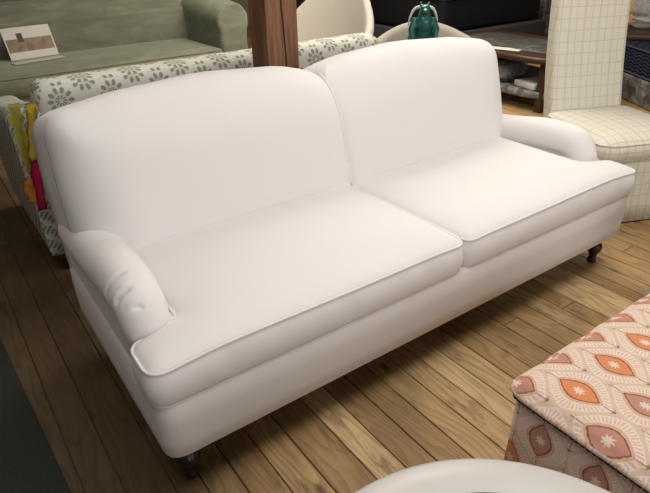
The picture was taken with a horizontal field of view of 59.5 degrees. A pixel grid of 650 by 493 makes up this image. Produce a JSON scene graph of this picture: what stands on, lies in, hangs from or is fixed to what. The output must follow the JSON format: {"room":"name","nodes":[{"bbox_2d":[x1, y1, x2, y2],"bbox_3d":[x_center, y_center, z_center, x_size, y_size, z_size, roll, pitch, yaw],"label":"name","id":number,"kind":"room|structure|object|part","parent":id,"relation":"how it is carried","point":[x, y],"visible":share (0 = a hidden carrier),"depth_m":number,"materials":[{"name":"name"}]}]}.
{"room":"store","nodes":[
{"label":"store","id":0,"kind":"room"},
{"bbox_2d":[0,0,249,25],"bbox_3d":[-2.503,-4.651,8.251,11.600,3.110,0.150,-20,34,-30],"label":"wall","id":1,"kind":"structure","parent":0,"point":[244,3],"depth_m":9.42,"materials":[{"name":"paint"}]},
{"bbox_2d":[0,24,649,492],"bbox_3d":[0.874,-1.095,4.841,11.600,0.060,11.400,-20,34,-30],"label":"floor","id":2,"kind":"structure","parent":0,"point":[445,393],"depth_m":1.97,"materials":[{"name":"brown wood"}]},
{"bbox_2d":[0,338,70,492],"bbox_3d":[-1.422,0.990,1.131,1.800,0.014,4.200,-22,35,-32],"label":"rug","id":3,"kind":"object","parent":2,"relation":"on","point":[28,464],"visible":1,"depth_m":1.76,"materials":[{"name":"grey carpet"}]},
{"bbox_2d":[0,0,247,101],"bbox_3d":[-2.283,-1.708,5.114,3.087,0.891,1.164,-20,34,-30],"label":"sofa","id":4,"kind":"object","parent":2,"relation":"on","point":[90,35],"visible":0.7,"depth_m":5.29,"materials":[{"name":"green fabric"}]},
{"bbox_2d":[0,24,58,60],"bbox_3d":[-2.567,-1.779,4.952,0.400,0.247,0.112,-25,37,-35],"label":"photo card","id":5,"kind":"object","parent":4,"relation":"on","point":[25,42],"visible":1,"depth_m":4.95,"materials":[{"name":"white paper"}]},
{"bbox_2d":[11,55,63,64],"bbox_3d":[-2.444,-1.591,4.856,0.120,0.002,0.420,24,38,37],"label":"paper card","id":6,"kind":"object","parent":4,"relation":"on","point":[58,56],"visible":1,"depth_m":4.84,"materials":[{"name":"white paper"}]},
{"bbox_3d":[-2.518,-1.920,5.383,2.940,0.771,0.342,-20,34,-30],"label":"backrest","id":7,"kind":"part","parent":4,"relation":"part of","materials":[{"name":"green fabric"}]},
{"bbox_2d":[0,38,221,96],"bbox_3d":[-2.206,-1.601,5.053,2.495,0.180,0.905,-20,34,-30],"label":"seat cushion","id":8,"kind":"object","parent":4,"relation":"on","point":[15,80],"depth_m":5.00,"materials":[{"name":"green fabric"}]},
{"bbox_3d":[-1.161,-2.164,5.778,0.326,0.790,1.087,-20,34,-30],"label":"arm","id":9,"kind":"part","parent":4,"relation":"part of","materials":[{"name":"green fabric"}]},
{"bbox_2d":[0,33,378,268],"bbox_3d":[-0.710,-0.739,3.326,2.096,0.865,1.020,-20,34,-30],"label":"sofa","id":10,"kind":"object","parent":2,"relation":"on","point":[50,93],"visible":0.11,"depth_m":2.58,"materials":[{"name":"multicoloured fabric"}]},
{"bbox_2d":[7,102,30,172],"bbox_3d":[-1.241,-0.444,2.334,0.067,0.277,0.063,-20,34,-30],"label":"scarf","id":11,"kind":"object","parent":10,"relation":"hanging from","point":[16,119],"visible":0.91,"depth_m":2.30,"materials":[{"name":"yellow fabric"}]},
{"bbox_2d":[20,177,36,203],"bbox_3d":[-1.250,-0.237,2.421,0.066,0.114,0.018,-20,34,-30],"label":"streamer","id":12,"kind":"object","parent":10,"relation":"hanging from","point":[29,189],"visible":0.77,"depth_m":2.41},
{"bbox_3d":[-1.490,-0.462,2.846,0.183,0.665,1.020,-20,34,-30],"label":"arm","id":13,"kind":"part","parent":10,"relation":"part of"},
{"bbox_2d":[24,103,46,210],"bbox_3d":[-1.185,-0.364,2.370,0.055,0.440,0.115,11,31,21],"label":"streamer","id":14,"kind":"object","parent":10,"relation":"hanging from","point":[31,115],"visible":0.83,"depth_m":2.35},
{"bbox_3d":[-1.227,0.048,2.704,0.048,0.120,0.048,-20,34,-30],"label":"leg","id":15,"kind":"part","parent":10,"relation":"part of","materials":[{"name":"brown wood"}]},
{"bbox_3d":[-0.493,-0.723,2.979,1.850,0.565,0.258,-20,34,-30],"label":"backrest","id":16,"kind":"part","parent":10,"relation":"part of","materials":[{"name":"white fabric"}]},
{"bbox_2d":[248,0,298,68],"bbox_3d":[-0.240,-1.422,2.285,0.160,3.050,0.154,-20,34,-30],"label":"column","id":17,"kind":"structure","parent":2,"relation":"on","point":[273,23],"depth_m":2.49,"materials":[{"name":"brown wood"}]},
{"bbox_2d":[296,0,304,8],"bbox_3d":[0.009,-2.584,6.816,0.720,0.660,0.512,-20,34,-30],"label":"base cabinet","id":18,"kind":"object","parent":2,"relation":"on","point":[298,3],"visible":0.02,"depth_m":6.55,"materials":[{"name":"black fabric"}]},
{"bbox_2d":[31,37,634,478],"bbox_3d":[0.161,-0.218,2.260,2.183,0.952,1.061,-20,34,-30],"label":"sofa","id":19,"kind":"object","parent":2,"relation":"on","point":[238,244],"visible":1,"depth_m":1.92,"materials":[{"name":"white fabric"}]},
{"bbox_3d":[-0.662,0.151,1.816,0.156,0.417,0.774,-20,34,-30],"label":"arm","id":20,"kind":"part","parent":19,"relation":"part of","materials":[{"name":"white fabric"}]},
{"bbox_3d":[-0.392,0.598,1.633,0.068,0.163,0.068,-20,34,-30],"label":"leg","id":21,"kind":"part","parent":19,"relation":"part of","materials":[{"name":"brown wood"}]},
{"bbox_3d":[-0.445,-0.307,2.124,1.069,0.635,0.487,-20,34,-30],"label":"backrest","id":22,"kind":"part","parent":19,"relation":"part of","materials":[{"name":"white fabric"}]},
{"bbox_2d":[131,185,462,406],"bbox_3d":[-0.161,0.055,1.879,1.116,0.162,0.675,-20,34,-30],"label":"seat cushion","id":23,"kind":"object","parent":19,"relation":"on","point":[249,288],"depth_m":1.71,"materials":[{"name":"white fabric"}]},
{"bbox_3d":[0.426,-0.626,2.655,1.069,0.635,0.486,-20,34,-30],"label":"backrest","id":24,"kind":"part","parent":19,"relation":"part of","materials":[{"name":"white fabric"}]},
{"bbox_2d":[354,137,634,267],"bbox_3d":[0.716,-0.266,2.413,1.099,0.162,0.675,-20,34,-30],"label":"seat cushion","id":25,"kind":"object","parent":19,"relation":"on","point":[496,198],"depth_m":2.24,"materials":[{"name":"white fabric"}]},
{"bbox_3d":[0.959,-0.455,2.821,0.154,0.423,0.776,-20,34,-30],"label":"arm","id":26,"kind":"part","parent":19,"relation":"part of","materials":[{"name":"white fabric"}]},
{"bbox_3d":[1.246,-0.002,2.631,0.068,0.163,0.068,-20,34,-30],"label":"leg","id":27,"kind":"part","parent":19,"relation":"part of","materials":[{"name":"brown wood"}]},
{"bbox_2d":[297,0,373,41],"bbox_3d":[-0.102,-1.869,5.168,1.149,1.020,1.071,19,35,32],"label":"tub chair","id":28,"kind":"object","parent":2,"relation":"on","point":[316,19],"visible":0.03,"depth_m":5.44,"materials":[{"name":"beige fabric"}]},
{"bbox_2d":[377,23,470,43],"bbox_3d":[0.785,-1.347,4.495,0.926,0.720,0.843,0,29,2],"label":"barrel chair","id":29,"kind":"object","parent":2,"relation":"on","point":[400,32],"visible":0.02,"depth_m":4.61,"materials":[{"name":"beige fabric"}]},
{"bbox_2d":[373,18,545,37],"bbox_3d":[1.420,-2.589,7.026,1.750,0.400,1.740,-20,34,-30],"label":"box spring","id":30,"kind":"object","parent":2,"relation":"on","point":[536,26],"visible":0.12,"depth_m":6.58,"materials":[{"name":"grey fabric"}]},
{"bbox_2d":[370,0,539,30],"bbox_3d":[1.395,-2.937,6.847,1.646,0.378,1.686,-20,34,-30],"label":"mattress","id":31,"kind":"object","parent":30,"relation":"on","point":[460,15],"visible":0.62,"depth_m":6.25,"materials":[{"name":"black fabric"}]},
{"bbox_2d":[355,458,610,492],"bbox_3d":[0.300,0.818,0.905,0.824,0.455,0.824,-20,34,-30],"label":"round table","id":32,"kind":"object","parent":2,"relation":"on","point":[473,475],"visible":1,"depth_m":1.10,"materials":[{"name":"beige paint"}]},
{"bbox_2d":[463,30,547,112],"bbox_3d":[1.764,-1.667,5.293,0.910,0.458,1.490,-18,33,-26],"label":"coffee table","id":33,"kind":"object","parent":2,"relation":"on","point":[533,48],"visible":0.3,"depth_m":4.93,"materials":[{"name":"brown wood"}]},
{"bbox_2d":[493,46,520,50],"bbox_3d":[1.545,-1.718,4.937,0.320,0.002,0.110,21,36,34],"label":"paper label","id":34,"kind":"object","parent":33,"relation":"on","point":[495,47],"visible":0.64,"depth_m":4.92,"materials":[{"name":"white paper"}]},
{"bbox_2d":[497,57,525,81],"bbox_3d":[1.597,-1.643,5.200,0.427,0.170,0.504,19,35,33],"label":"box","id":35,"kind":"object","parent":33,"relation":"on","point":[509,70],"visible":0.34,"depth_m":5.07,"materials":[{"name":"grey fabric"}]},
{"bbox_2d":[500,64,543,99],"bbox_3d":[1.766,-1.589,5.336,0.840,0.060,1.420,-18,33,-26],"label":"shelf","id":36,"kind":"object","parent":33,"relation":"attached to","point":[509,87],"depth_m":4.90,"materials":[{"name":"brown wood"}]},
{"bbox_2d":[514,76,538,90],"bbox_3d":[1.834,-1.408,4.890,0.320,0.050,0.240,-13,31,-20],"label":"box","id":37,"kind":"object","parent":33,"relation":"on","point":[530,83],"visible":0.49,"depth_m":4.85,"materials":[{"name":"white paper"}]},
{"bbox_3d":[1.795,-1.309,4.709,0.060,0.400,0.060,-18,33,-26],"label":"leg","id":38,"kind":"part","parent":33,"relation":"part of","materials":[{"name":"brown wood"}]},
{"bbox_2d":[537,0,551,36],"bbox_3d":[2.787,-2.930,7.346,0.600,0.620,0.500,-20,34,-30],"label":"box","id":39,"kind":"object","parent":2,"relation":"on","point":[545,5],"visible":0.03,"depth_m":6.98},
{"bbox_2d":[504,294,649,492],"bbox_3d":[1.015,0.540,1.372,0.840,0.452,0.841,-20,34,-30],"label":"ottoman","id":40,"kind":"object","parent":2,"relation":"on","point":[583,412],"visible":0.99,"depth_m":1.32,"materials":[{"name":"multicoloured fabric"}]},
{"bbox_3d":[1.012,0.390,1.289,0.824,0.012,0.820,-20,34,-30],"label":"braided trim","id":41,"kind":"part","parent":40,"relation":"part of","materials":[{"name":"fabric"}]},
{"bbox_2d":[543,0,649,221],"bbox_3d":[1.562,-0.826,3.071,0.640,1.160,0.796,-7,30,-10],"label":"slipper chair","id":42,"kind":"object","parent":2,"relation":"on","point":[586,44],"visible":0.77,"depth_m":3.16,"materials":[{"name":"fabric"}]},
{"bbox_3d":[1.501,-1.115,3.223,0.462,0.800,0.238,-7,30,-10],"label":"backrest","id":43,"kind":"part","parent":42,"relation":"part of","materials":[{"name":"fabric"}]},
{"bbox_2d":[547,106,649,161],"bbox_3d":[1.584,-0.642,3.090,0.601,0.129,0.624,-7,30,-10],"label":"seat cushion","id":44,"kind":"object","parent":42,"relation":"on","point":[619,133],"depth_m":2.93,"materials":[{"name":"fabric"}]},
{"bbox_2d":[621,71,649,111],"bbox_3d":[3.146,-1.276,4.774,0.920,0.215,2.300,-3,29,-3],"label":"box spring","id":45,"kind":"object","parent":2,"relation":"on","point":[636,90],"visible":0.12,"depth_m":4.89,"materials":[{"name":"grey fabric"}]},
{"bbox_2d":[623,40,649,81],"bbox_3d":[3.150,-1.478,4.674,0.925,0.233,2.306,-3,29,-3],"label":"mattress","id":46,"kind":"object","parent":45,"relation":"on","point":[637,53],"visible":0.28,"depth_m":4.90,"materials":[{"name":"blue fabric"}]},
{"bbox_2d":[626,25,649,40],"bbox_3d":[2.997,-1.987,5.299,0.400,0.050,0.600,12,32,23],"label":"tray","id":47,"kind":"object","parent":46,"relation":"on","point":[639,33],"visible":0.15,"depth_m":5.16,"materials":[{"name":"brown wood"}]},
{"bbox_2d":[644,288,649,296],"bbox_3d":[1.575,0.066,2.209,0.408,0.440,0.408,-20,34,-30],"label":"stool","id":48,"kind":"object","parent":2,"relation":"on","point":[647,291],"visible":0.32,"depth_m":2.32,"materials":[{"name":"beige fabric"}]},
{"bbox_3d":[0.632,-0.970,3.823,0.200,0.724,0.200,19,35,33],"label":"plant stand","id":49,"kind":"object","parent":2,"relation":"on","visible":0},
{"bbox_2d":[407,2,438,39],"bbox_3d":[0.621,-1.397,3.576,0.194,0.260,0.178,0,29,3],"label":"figurine","id":50,"kind":"object","parent":49,"relation":"on","point":[424,26],"visible":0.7,"depth_m":3.56,"materials":[{"name":"teal ceramic"}]},
{"bbox_2d":[628,0,649,25],"bbox_3d":[5.585,-4.208,7.071,0.150,3.110,11.550,-20,34,-30],"label":"wall","id":51,"kind":"structure","parent":0,"point":[640,11],"depth_m":8.63,"materials":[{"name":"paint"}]}
]}

